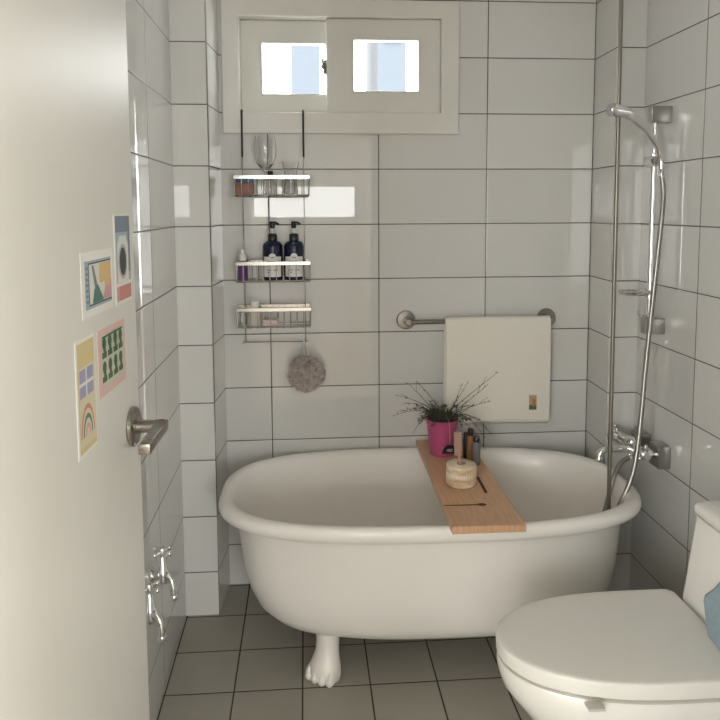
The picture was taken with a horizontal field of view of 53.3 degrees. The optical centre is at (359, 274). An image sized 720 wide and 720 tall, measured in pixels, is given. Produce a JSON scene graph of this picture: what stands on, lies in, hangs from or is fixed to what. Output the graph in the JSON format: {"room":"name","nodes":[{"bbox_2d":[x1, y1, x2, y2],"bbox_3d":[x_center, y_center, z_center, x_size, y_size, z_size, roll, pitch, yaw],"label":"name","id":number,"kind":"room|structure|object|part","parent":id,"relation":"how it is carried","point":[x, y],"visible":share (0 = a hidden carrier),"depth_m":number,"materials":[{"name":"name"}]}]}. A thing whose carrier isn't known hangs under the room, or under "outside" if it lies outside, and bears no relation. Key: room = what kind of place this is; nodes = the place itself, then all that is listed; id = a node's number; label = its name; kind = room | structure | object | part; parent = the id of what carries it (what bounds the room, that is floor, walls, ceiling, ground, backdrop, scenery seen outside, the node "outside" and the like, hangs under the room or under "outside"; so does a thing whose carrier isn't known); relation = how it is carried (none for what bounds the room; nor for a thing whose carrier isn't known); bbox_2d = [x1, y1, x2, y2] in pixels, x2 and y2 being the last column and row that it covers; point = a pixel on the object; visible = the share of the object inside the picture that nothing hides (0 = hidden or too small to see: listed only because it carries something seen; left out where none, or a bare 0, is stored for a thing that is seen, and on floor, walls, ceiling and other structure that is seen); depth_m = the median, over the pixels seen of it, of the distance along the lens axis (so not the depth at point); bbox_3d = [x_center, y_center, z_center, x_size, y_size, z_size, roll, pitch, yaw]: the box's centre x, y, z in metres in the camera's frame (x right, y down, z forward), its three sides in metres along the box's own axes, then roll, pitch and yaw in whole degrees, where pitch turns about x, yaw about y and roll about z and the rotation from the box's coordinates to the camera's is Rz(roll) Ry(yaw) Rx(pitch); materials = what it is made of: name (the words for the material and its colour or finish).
{"room":"bathroom","nodes":[
{"label":"bathroom","id":0,"kind":"room"},
{"bbox_2d":[125,0,185,719],"bbox_3d":[-0.593,0.110,1.610,0.080,2.320,2.260,-1,5,-4],"label":"wall","id":1,"kind":"structure","parent":0,"point":[147,21],"depth_m":2.08,"materials":[{"name":"tile"}]},
{"bbox_2d":[145,580,165,642],"bbox_3d":[-0.521,0.839,1.793,0.075,0.140,0.062,-1,5,-4],"label":"tap","id":2,"kind":"object","parent":1,"relation":"attached to","point":[152,615],"visible":0.66,"depth_m":1.78,"materials":[{"name":"silver metal"}]},
{"bbox_3d":[-0.526,0.779,1.788,0.052,0.019,0.052,-2,5,-16],"label":"cross handle","id":3,"kind":"part","parent":2,"relation":"part of","materials":[{"name":"silver metal"}]},
{"bbox_3d":[-0.505,0.873,1.784,0.049,0.073,0.021,2,6,27],"label":"spout","id":4,"kind":"part","parent":2,"relation":"part of","materials":[{"name":"silver metal"}]},
{"bbox_2d":[149,544,177,600],"bbox_3d":[-0.533,0.811,1.955,0.075,0.140,0.062,-1,5,-4],"label":"tap","id":5,"kind":"object","parent":1,"relation":"attached to","point":[162,574],"visible":0.95,"depth_m":1.94,"materials":[{"name":"silver metal"}]},
{"bbox_3d":[-0.539,0.750,1.950,0.052,0.019,0.052,-2,5,-16],"label":"cross handle","id":6,"kind":"part","parent":5,"relation":"part of","materials":[{"name":"silver metal"}]},
{"bbox_3d":[-0.517,0.845,1.947,0.049,0.073,0.021,2,6,27],"label":"spout","id":7,"kind":"part","parent":5,"relation":"part of","materials":[{"name":"silver metal"}]},
{"bbox_2d":[204,0,219,614],"bbox_3d":[-0.497,0.036,2.406,0.004,2.320,0.004,-1,5,-4],"label":"trim","id":8,"kind":"structure","parent":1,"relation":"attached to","point":[204,0],"depth_m":2.41,"materials":[{"name":"white tile"}]},
{"bbox_2d":[169,0,229,615],"bbox_3d":[-0.555,0.027,2.502,0.132,2.320,0.200,-1,5,-4],"label":"wall pier","id":9,"kind":"object","parent":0,"point":[186,17],"visible":1,"depth_m":2.42,"materials":[{"name":"tile"}]},
{"bbox_2d":[156,584,531,719],"bbox_3d":[0.253,1.284,1.738,1.700,0.050,2.170,-1,5,-4],"label":"floor","id":10,"kind":"structure","parent":0,"point":[241,662],"depth_m":2.17,"materials":[{"name":"tile"}]},
{"bbox_2d":[218,447,641,687],"bbox_3d":[0.221,0.938,2.372,1.352,0.523,0.724,-1,5,-4],"label":"bathtub","id":11,"kind":"object","parent":10,"relation":"on","point":[353,543],"visible":0.85,"depth_m":2.10,"materials":[{"name":"ceramic"}]},
{"bbox_2d":[416,439,525,533],"bbox_3d":[0.330,0.666,2.340,0.211,0.022,0.748,-1,5,-4],"label":"board","id":12,"kind":"object","parent":11,"relation":"on","point":[484,507],"visible":0.8,"depth_m":2.13,"materials":[{"name":"brown wood"}]},
{"bbox_2d":[393,372,497,456],"bbox_3d":[0.296,0.487,2.521,0.369,0.303,0.227,-1,5,-4],"label":"potted plant","id":13,"kind":"object","parent":12,"relation":"on","point":[441,425],"visible":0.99,"depth_m":2.50,"materials":[{"name":"green plant"}]},
{"bbox_3d":[0.291,0.572,2.544,0.115,0.130,0.115,-1,5,-4],"label":"pot","id":14,"kind":"part","parent":13,"relation":"part of","materials":[{"name":"pink plastic"}]},
{"bbox_2d":[446,459,476,488],"bbox_3d":[0.319,0.629,2.263,0.095,0.069,0.096,-1,5,-4],"label":"toothbrush holder","id":15,"kind":"object","parent":12,"relation":"on","point":[463,475],"visible":0.99,"depth_m":2.23,"materials":[{"name":"beige stone"}]},
{"bbox_2d":[454,431,461,463],"bbox_3d":[0.309,0.572,2.259,0.028,0.158,0.013,-1,5,-4],"label":"toothbrush","id":16,"kind":"object","parent":15,"relation":"in","point":[457,435],"visible":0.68,"depth_m":2.25,"materials":[{"name":"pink plastic"}]},
{"bbox_2d":[463,432,467,458],"bbox_3d":[0.369,0.595,2.502,0.019,0.092,0.019,-1,5,-4],"label":"bottle","id":17,"kind":"object","parent":12,"relation":"on","point":[465,433],"visible":0.73,"depth_m":2.49,"materials":[{"name":"black plastic"}]},
{"bbox_2d":[467,428,472,460],"bbox_3d":[0.381,0.586,2.471,0.025,0.114,0.025,-1,5,-4],"label":"bottle","id":18,"kind":"object","parent":12,"relation":"on","point":[470,432],"visible":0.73,"depth_m":2.46,"materials":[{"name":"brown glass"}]},
{"bbox_2d":[472,435,480,465],"bbox_3d":[0.395,0.597,2.437,0.028,0.100,0.028,-1,5,-4],"label":"bottle","id":19,"kind":"object","parent":12,"relation":"on","point":[476,444],"visible":0.89,"depth_m":2.43,"materials":[{"name":"grey plastic"}]},
{"bbox_2d":[606,0,623,509],"bbox_3d":[0.777,-0.124,2.186,0.034,1.974,0.032,-1,5,-4],"label":"pole","id":20,"kind":"object","parent":11,"relation":"on","point":[620,21],"visible":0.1,"depth_m":2.19,"materials":[{"name":"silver metal"}]},
{"bbox_2d":[496,500,719,719],"bbox_3d":[0.683,0.922,1.659,0.740,0.682,0.386,-1,5,-4],"label":"toilet","id":21,"kind":"object","parent":10,"relation":"on","point":[647,654],"visible":0.99,"depth_m":1.59,"materials":[{"name":"white ceramic"}]},
{"bbox_3d":[0.565,0.844,1.652,0.505,0.034,0.366,-1,5,-4],"label":"lid","id":22,"kind":"part","parent":21,"relation":"part of","materials":[{"name":"white plastic"}]},
{"bbox_3d":[0.586,1.067,1.675,0.540,0.390,0.368,-1,5,-4],"label":"bowl","id":23,"kind":"part","parent":21,"relation":"part of","materials":[{"name":"white ceramic"}]},
{"bbox_3d":[0.565,0.867,1.654,0.481,0.012,0.342,-1,5,-4],"label":"seat","id":24,"kind":"part","parent":21,"relation":"part of","materials":[{"name":"white plastic"}]},
{"bbox_3d":[0.952,0.601,1.641,0.198,0.031,0.368,-1,5,-4],"label":"cistern lid","id":25,"kind":"part","parent":21,"relation":"part of","materials":[{"name":"white ceramic"}]},
{"bbox_2d":[703,582,719,649],"bbox_3d":[0.821,0.748,1.593,0.055,0.162,0.200,-1,5,-4],"label":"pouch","id":26,"kind":"object","parent":21,"relation":"on","point":[711,600],"visible":1,"depth_m":1.64,"materials":[{"name":"blue fabric"}]},
{"bbox_2d":[217,0,596,583],"bbox_3d":[0.164,0.003,2.726,1.700,2.320,0.140,-1,5,-4],"label":"wall","id":27,"kind":"structure","parent":0,"point":[493,217],"depth_m":2.65,"materials":[{"name":"tile"}]},
{"bbox_2d":[220,0,459,134],"bbox_3d":[-0.069,-0.744,2.611,0.849,0.469,0.116,-1,5,-4],"label":"window","id":28,"kind":"structure","parent":27,"relation":"in","point":[351,66],"depth_m":2.58,"materials":[{"name":"paint"}]},
{"bbox_2d":[233,109,310,342],"bbox_3d":[-0.307,-0.164,2.542,0.263,0.842,0.132,-1,5,-4],"label":"caddy","id":29,"kind":"object","parent":28,"relation":"hanging from","point":[245,307],"visible":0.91,"depth_m":2.51,"materials":[{"name":"silver metal"}]},
{"bbox_2d":[238,249,247,280],"bbox_3d":[-0.411,-0.033,2.512,0.035,0.112,0.035,-1,5,-4],"label":"bottle","id":30,"kind":"object","parent":29,"relation":"in","point":[242,257],"visible":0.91,"depth_m":2.50,"materials":[{"name":"purple plastic"}]},
{"bbox_2d":[236,179,253,195],"bbox_3d":[-0.400,-0.310,2.495,0.060,0.070,0.057,-1,5,-4],"label":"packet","id":31,"kind":"object","parent":29,"relation":"in","point":[238,181],"visible":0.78,"depth_m":2.47,"materials":[{"name":"orange"}]},
{"bbox_2d":[249,300,260,326],"bbox_3d":[-0.372,0.137,2.546,0.041,0.090,0.041,-1,5,-4],"label":"lotion bottle","id":32,"kind":"object","parent":29,"relation":"in","point":[254,303],"visible":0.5,"depth_m":2.53,"materials":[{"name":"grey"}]},
{"bbox_2d":[254,135,276,195],"bbox_3d":[-0.332,-0.380,2.511,0.080,0.207,0.080,-1,5,-4],"label":"stemmed glass","id":33,"kind":"object","parent":29,"relation":"in","point":[265,149],"visible":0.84,"depth_m":2.48,"materials":[{"name":"white"}]},
{"bbox_2d":[262,317,278,326],"bbox_3d":[-0.317,0.169,2.553,0.058,0.026,0.056,-1,5,-4],"label":"soap bar","id":34,"kind":"object","parent":29,"relation":"in","point":[266,321],"visible":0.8,"depth_m":2.53,"materials":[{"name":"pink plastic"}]},
{"bbox_2d":[266,171,274,195],"bbox_3d":[-0.311,-0.316,2.485,0.028,0.084,0.028,-1,5,-4],"label":"vial","id":35,"kind":"object","parent":29,"relation":"in","point":[271,182],"visible":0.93,"depth_m":2.48,"materials":[{"name":"white"}]},
{"bbox_2d":[233,175,309,196],"bbox_3d":[-0.307,-0.309,2.516,0.263,0.075,0.108,-1,5,-4],"label":"basket","id":36,"kind":"object","parent":29,"relation":"on","point":[256,177],"depth_m":2.47,"materials":[{"name":"silver metal"}]},
{"bbox_2d":[262,221,282,280],"bbox_3d":[-0.309,-0.084,2.537,0.071,0.208,0.072,-1,5,-4],"label":"pump bottle","id":37,"kind":"object","parent":29,"relation":"in","point":[272,248],"visible":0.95,"depth_m":2.51,"materials":[{"name":"blue plastic"}]},
{"bbox_2d":[235,259,310,282],"bbox_3d":[-0.306,-0.012,2.544,0.263,0.075,0.108,-1,5,-4],"label":"basket","id":38,"kind":"object","parent":29,"relation":"on","point":[249,263],"depth_m":2.49,"materials":[{"name":"silver metal"}]},
{"bbox_2d":[236,303,310,328],"bbox_3d":[-0.305,0.149,2.559,0.263,0.075,0.108,-1,5,-4],"label":"basket","id":39,"kind":"object","parent":29,"relation":"on","point":[245,307],"depth_m":2.52,"materials":[{"name":"silver metal"}]},
{"bbox_2d":[282,161,298,195],"bbox_3d":[-0.243,-0.337,2.517,0.062,0.118,0.062,-1,5,-4],"label":"glass tumbler","id":40,"kind":"object","parent":29,"relation":"in","point":[290,167],"visible":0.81,"depth_m":2.50,"materials":[{"name":"white"}]},
{"bbox_2d":[284,221,303,279],"bbox_3d":[-0.234,-0.085,2.543,0.071,0.208,0.072,-1,5,-4],"label":"pump bottle","id":41,"kind":"object","parent":29,"relation":"in","point":[293,249],"visible":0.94,"depth_m":2.52,"materials":[{"name":"blue plastic"}]},
{"bbox_2d":[287,339,325,392],"bbox_3d":[-0.193,0.334,2.580,0.142,0.184,0.142,-1,5,-4],"label":"bath pouf","id":42,"kind":"object","parent":29,"relation":"hanging from","point":[306,373],"visible":1,"depth_m":2.54,"materials":[{"name":"grey fabric"}]},
{"bbox_3d":[-0.197,0.278,2.605,0.019,0.077,0.065,-1,5,-4],"label":"hanging cord","id":43,"kind":"part","parent":42,"relation":"part of","materials":[{"name":"white fabric"}]},
{"bbox_3d":[-0.259,-0.750,2.608,0.344,0.330,0.028,-1,5,-4],"label":"sash","id":44,"kind":"part","parent":28,"relation":"part of","materials":[{"name":"paint"}]},
{"bbox_3d":[-0.240,-0.746,2.610,0.228,0.178,0.004,-1,5,-4],"label":"pane","id":45,"kind":"part","parent":28,"relation":"part of","materials":[{"name":"clear glass"}]},
{"bbox_3d":[0.084,-0.751,2.596,0.411,0.330,0.028,-1,5,-4],"label":"sash","id":46,"kind":"part","parent":28,"relation":"part of","materials":[{"name":"paint"}]},
{"bbox_3d":[0.093,-0.752,2.596,0.233,0.179,0.004,-1,5,-4],"label":"pane","id":47,"kind":"part","parent":28,"relation":"part of","materials":[{"name":"clear glass"}]},
{"bbox_2d":[397,308,555,328],"bbox_3d":[0.439,0.168,2.654,0.603,0.070,0.074,-1,5,-4],"label":"towel bar","id":48,"kind":"object","parent":27,"relation":"attached to","point":[405,319],"visible":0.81,"depth_m":2.66,"materials":[{"name":"metal"}]},
{"bbox_3d":[0.441,0.170,2.629,0.523,0.018,0.018,-1,5,-4],"label":"rail","id":49,"kind":"part","parent":48,"relation":"part of","materials":[{"name":"metal"}]},
{"bbox_2d":[443,316,550,423],"bbox_3d":[0.506,0.352,2.649,0.394,0.398,0.060,-1,5,-4],"label":"hand towel","id":50,"kind":"object","parent":48,"relation":"hanging from","point":[518,348],"visible":0.98,"depth_m":2.63,"materials":[{"name":"fabric"}]},
{"bbox_2d":[586,0,647,590],"bbox_3d":[0.923,0.010,2.615,0.103,2.320,0.195,-1,5,-4],"label":"wall pier","id":51,"kind":"object","parent":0,"point":[634,43],"visible":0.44,"depth_m":2.54,"materials":[{"name":"tile"}]},
{"bbox_2d":[629,0,719,599],"bbox_3d":[1.082,0.090,1.736,0.080,2.320,2.260,-1,5,-4],"label":"wall","id":52,"kind":"structure","parent":0,"point":[682,408],"depth_m":2.24,"materials":[{"name":"tile"}]},
{"bbox_2d":[595,423,670,468],"bbox_3d":[0.888,0.577,2.404,0.217,0.089,0.255,-1,5,-4],"label":"mixer","id":53,"kind":"object","parent":52,"relation":"attached to","point":[658,453],"visible":0.79,"depth_m":2.37,"materials":[{"name":"grey metal"}]},
{"bbox_3d":[0.846,0.591,2.386,0.130,0.049,0.029,-1,5,-4],"label":"spout","id":54,"kind":"part","parent":53,"relation":"part of","materials":[{"name":"silver metal"}]},
{"bbox_3d":[0.885,0.552,2.496,0.052,0.056,0.056,1,5,14],"label":"cross handle","id":55,"kind":"part","parent":53,"relation":"part of","materials":[{"name":"silver metal"}]},
{"bbox_2d":[602,168,665,511],"bbox_3d":[0.860,0.273,2.291,0.200,1.218,0.115,-4,6,-32],"label":"shower hose","id":56,"kind":"object","parent":53,"relation":"attached to","point":[661,172],"visible":0.73,"depth_m":2.27,"materials":[{"name":"silver metal"}]},
{"bbox_3d":[0.899,0.569,2.308,0.052,0.056,0.056,-2,6,-23],"label":"cross handle","id":57,"kind":"part","parent":53,"relation":"part of","materials":[{"name":"silver metal"}]},
{"bbox_3d":[0.970,0.578,2.477,0.042,0.074,0.064,-1,5,-4],"label":"wall plate","id":58,"kind":"part","parent":53,"relation":"part of","materials":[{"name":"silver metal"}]},
{"bbox_3d":[0.981,0.590,2.344,0.042,0.074,0.064,-1,5,-4],"label":"wall plate","id":59,"kind":"part","parent":53,"relation":"part of","materials":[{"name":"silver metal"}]},
{"bbox_2d":[637,106,672,333],"bbox_3d":[0.951,-0.170,2.314,0.088,0.734,0.088,-1,5,-4],"label":"shower rail","id":60,"kind":"object","parent":52,"relation":"attached to","point":[656,115],"visible":0.85,"depth_m":2.31,"materials":[{"name":"silver metal"}]},
{"bbox_2d":[618,288,650,297],"bbox_3d":[0.903,0.061,2.338,0.124,0.028,0.084,-1,5,-4],"label":"soap dish","id":61,"kind":"object","parent":60,"relation":"attached to","point":[646,292],"visible":0.87,"depth_m":2.32,"materials":[{"name":"silver metal"}]},
{"bbox_2d":[606,102,663,168],"bbox_3d":[0.848,-0.419,2.174,0.263,0.188,0.053,-3,6,-29],"label":"shower","id":62,"kind":"object","parent":60,"relation":"attached to","point":[613,109],"visible":1,"depth_m":2.16,"materials":[{"name":"silver metal"}]},
{"bbox_3d":[0.874,-0.412,2.199,0.196,0.169,0.027,-4,6,-35],"label":"handle","id":63,"kind":"part","parent":62,"relation":"part of","materials":[{"name":"silver metal"}]},
{"bbox_3d":[0.325,0.198,0.611,1.760,2.320,0.120,-1,5,-4],"label":"wall","id":64,"kind":"structure","parent":0,"visible":0},
{"bbox_2d":[0,0,167,719],"bbox_3d":[-0.374,0.309,0.977,0.098,2.022,0.685,-1,5,-3],"label":"door","id":65,"kind":"structure","parent":64,"relation":"in","point":[73,631],"depth_m":0.94,"materials":[{"name":"laminate"}]},
{"bbox_2d":[74,333,97,461],"bbox_3d":[-0.390,0.173,1.024,0.001,0.167,0.082,-1,5,-3],"label":"picture card","id":66,"kind":"object","parent":65,"relation":"attached to","point":[84,354],"visible":1,"depth_m":1.02,"materials":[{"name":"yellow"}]},
{"bbox_2d":[80,248,113,320],"bbox_3d":[-0.394,0.011,1.079,0.002,0.095,0.148,-1,5,-3],"label":"picture card","id":67,"kind":"object","parent":65,"relation":"attached to","point":[96,276],"visible":1,"depth_m":1.07,"materials":[{"name":"white paper"}]},
{"bbox_2d":[97,318,125,399],"bbox_3d":[-0.396,0.131,1.149,0.002,0.104,0.143,-1,5,-3],"label":"picture card","id":68,"kind":"object","parent":65,"relation":"attached to","point":[111,339],"visible":1,"depth_m":1.14,"materials":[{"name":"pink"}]},
{"bbox_2d":[113,214,131,305],"bbox_3d":[-0.401,-0.027,1.215,0.001,0.150,0.097,-1,5,-3],"label":"picture card","id":69,"kind":"object","parent":65,"relation":"attached to","point":[121,222],"visible":1,"depth_m":1.21,"materials":[{"name":"white paper"}]},
{"bbox_3d":[-0.361,0.271,1.202,0.053,0.025,0.137,-1,5,-4],"label":"handle","id":70,"kind":"part","parent":65,"relation":"part of","materials":[{"name":"metal"}]}
]}

